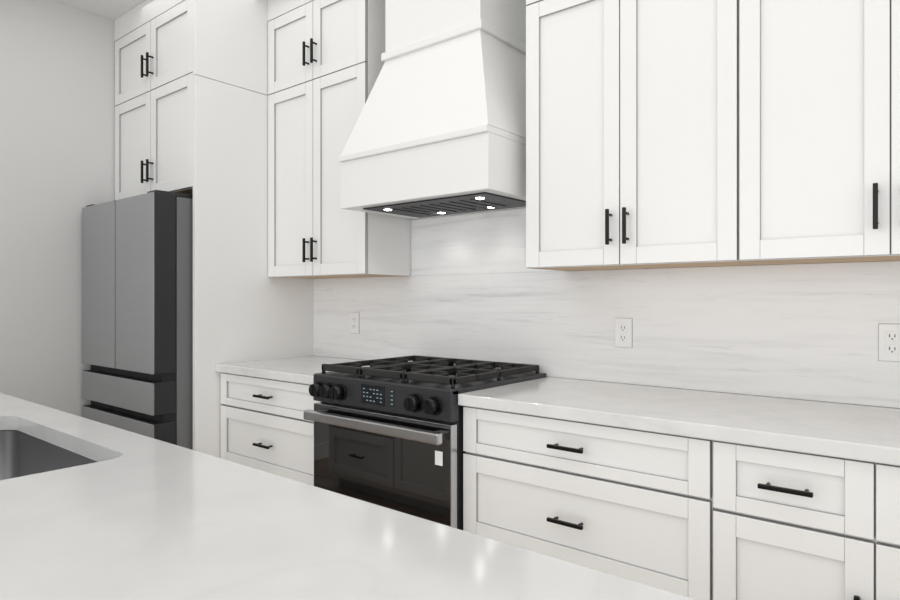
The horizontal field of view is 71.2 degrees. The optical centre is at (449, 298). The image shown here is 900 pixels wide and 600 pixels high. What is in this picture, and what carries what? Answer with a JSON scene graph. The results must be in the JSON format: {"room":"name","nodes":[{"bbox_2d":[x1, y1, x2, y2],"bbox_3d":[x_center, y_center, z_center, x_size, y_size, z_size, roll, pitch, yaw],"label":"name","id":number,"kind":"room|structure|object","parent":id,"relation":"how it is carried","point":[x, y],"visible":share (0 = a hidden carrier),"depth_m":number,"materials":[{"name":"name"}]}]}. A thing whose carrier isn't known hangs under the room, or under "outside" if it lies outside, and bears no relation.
{"room":"kitchen","nodes":[
{"label":"kitchen","id":0,"kind":"room"},
{"bbox_2d":[0,430,96,479],"bbox_3d":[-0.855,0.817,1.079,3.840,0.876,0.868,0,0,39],"label":"sink","id":1,"kind":"object","parent":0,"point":[23,454],"visible":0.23,"depth_m":1.73,"materials":[{"name":"grey metal"}]},
{"bbox_2d":[0,0,115,416],"bbox_3d":[-3.213,-0.194,2.319,0.120,2.900,5.440,0,0,39],"label":"wall","id":2,"kind":"structure","parent":0,"point":[56,116],"depth_m":3.46,"materials":[{"name":"white paint"}]},
{"bbox_2d":[53,0,145,20],"bbox_3d":[-1.267,-1.694,0.726,5.150,0.100,5.440,0,0,39],"label":"ceiling","id":3,"kind":"structure","parent":0,"point":[114,10],"depth_m":3.54,"materials":[{"name":"white paint"}]},
{"bbox_2d":[0,393,694,599],"bbox_3d":[-0.953,0.356,0.960,3.900,0.040,1.160,0,0,39],"label":"island countertop","id":4,"kind":"structure","parent":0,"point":[128,515],"depth_m":0.86,"materials":[{"name":"stone"}]},
{"bbox_2d":[314,208,899,408],"bbox_3d":[0.410,-0.194,2.790,4.890,2.900,0.120,0,0,39],"label":"wall","id":5,"kind":"structure","parent":0,"point":[518,208],"depth_m":2.32,"materials":[{"name":"white paint"}]},
{"bbox_2d":[115,0,192,199],"bbox_3d":[-1.414,-1.039,3.702,0.903,0.960,0.776,0,0,39],"label":"upper cabinet","id":6,"kind":"object","parent":5,"relation":"attached to","point":[154,104],"visible":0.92,"depth_m":3.40,"materials":[{"name":"white paint"}]},
{"bbox_2d":[114,0,312,41],"bbox_3d":[0.143,-1.581,2.452,4.897,0.123,0.738,0,0,39],"label":"cabinet filler","id":7,"kind":"structure","parent":5,"relation":"attached to","point":[139,15],"depth_m":3.44,"materials":[{"name":"white paint"}]},
{"bbox_2d":[268,0,411,278],"bbox_3d":[-0.609,-0.817,3.311,0.779,1.405,0.361,0,0,39],"label":"upper cabinet","id":8,"kind":"object","parent":5,"relation":"attached to","point":[325,64],"visible":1,"depth_m":3.17,"materials":[{"name":"white paint"}]},
{"bbox_2d":[339,0,526,218],"bbox_3d":[-0.021,-1.016,2.733,0.810,1.253,0.510,0,0,39],"label":"range hood","id":9,"kind":"object","parent":5,"relation":"attached to","point":[439,129],"visible":0.83,"depth_m":2.56,"materials":[{"name":"white paint"}]},
{"bbox_2d":[313,208,899,407],"bbox_3d":[0.734,-0.031,2.438,3.966,0.732,0.010,0,0,39],"label":"backsplash","id":10,"kind":"structure","parent":5,"relation":"attached to","point":[803,331],"depth_m":2.47,"materials":[{"name":"stone"}]},
{"bbox_2d":[350,312,358,333],"bbox_3d":[-0.526,0.136,3.457,0.072,0.116,0.009,0,0,39],"label":"electrical outlet","id":11,"kind":"object","parent":10,"relation":"attached to","point":[354,322],"visible":1,"depth_m":3.45,"materials":[{"name":"white plastic"}]},
{"bbox_2d":[615,318,632,347],"bbox_3d":[0.681,0.136,2.469,0.072,0.116,0.009,0,0,39],"label":"electrical outlet","id":12,"kind":"object","parent":10,"relation":"attached to","point":[623,332],"visible":1,"depth_m":2.46,"materials":[{"name":"white plastic"}]},
{"bbox_2d":[878,323,899,361],"bbox_3d":[1.352,0.136,1.920,0.072,0.116,0.009,0,0,39],"label":"electrical outlet","id":13,"kind":"object","parent":10,"relation":"attached to","point":[888,342],"visible":1,"depth_m":1.92,"materials":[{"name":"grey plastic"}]},
{"bbox_2d":[526,0,760,270],"bbox_3d":[0.671,-0.817,2.263,0.760,1.405,0.361,0,0,39],"label":"upper cabinet","id":14,"kind":"object","parent":5,"relation":"attached to","point":[632,134],"visible":1,"depth_m":2.13,"materials":[{"name":"white paint"}]},
{"bbox_2d":[739,0,899,264],"bbox_3d":[1.261,-0.817,1.780,0.759,1.405,0.361,0,0,39],"label":"upper cabinet","id":15,"kind":"object","parent":5,"relation":"attached to","point":[819,131],"visible":1,"depth_m":1.78,"materials":[{"name":"white paint"}]},
{"bbox_3d":[-1.267,1.306,0.726,5.150,0.100,5.440,0,0,39],"label":"floor","id":16,"kind":"structure","parent":0,"visible":0},
{"bbox_2d":[82,190,192,449],"bbox_3d":[-1.467,0.366,3.623,0.860,1.780,0.890,0,0,39],"label":"fridge","id":17,"kind":"object","parent":16,"relation":"on","point":[137,304],"visible":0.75,"depth_m":3.14,"materials":[{"name":"grey metal"}]},
{"bbox_2d":[193,0,313,457],"bbox_3d":[-1.042,-0.194,3.420,0.025,2.898,0.742,0,0,39],"label":"panel","id":18,"kind":"object","parent":16,"relation":"on","point":[246,307],"visible":0.52,"depth_m":3.28,"materials":[{"name":"white paint"}]},
{"bbox_2d":[221,373,320,485],"bbox_3d":[-0.685,0.817,3.189,0.814,0.877,0.646,0,0,39],"label":"base cabinet","id":19,"kind":"object","parent":16,"relation":"on","point":[266,426],"visible":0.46,"depth_m":2.96,"materials":[{"name":"white paint"}]},
{"bbox_2d":[216,356,369,384],"bbox_3d":[-0.684,0.356,3.190,0.818,0.040,0.622,0,0,39],"label":"countertop","id":20,"kind":"structure","parent":19,"relation":"on","point":[303,369],"depth_m":3.09,"materials":[{"name":"stone"}]},
{"bbox_2d":[303,355,545,529],"bbox_3d":[-0.104,0.768,2.650,0.758,0.976,0.705,0,0,39],"label":"range","id":21,"kind":"object","parent":16,"relation":"on","point":[388,432],"visible":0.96,"depth_m":2.40,"materials":[{"name":"black metal"}]},
{"bbox_2d":[463,406,713,599],"bbox_3d":[0.553,0.817,2.176,0.848,0.877,0.646,0,0,39],"label":"base cabinet","id":22,"kind":"object","parent":16,"relation":"on","point":[632,505],"visible":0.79,"depth_m":1.90,"materials":[{"name":"white paint"}]},
{"bbox_2d":[458,377,899,465],"bbox_3d":[1.145,0.356,1.692,2.383,0.040,0.622,0,0,39],"label":"countertop","id":23,"kind":"structure","parent":22,"relation":"on","point":[859,432],"depth_m":1.85,"materials":[{"name":"stone"}]},
{"bbox_2d":[713,440,899,599],"bbox_3d":[1.165,0.817,1.675,0.727,0.877,0.646,0,0,39],"label":"base cabinet","id":24,"kind":"object","parent":16,"relation":"on","point":[790,525],"visible":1,"depth_m":1.55,"materials":[{"name":"white paint"}]}
]}

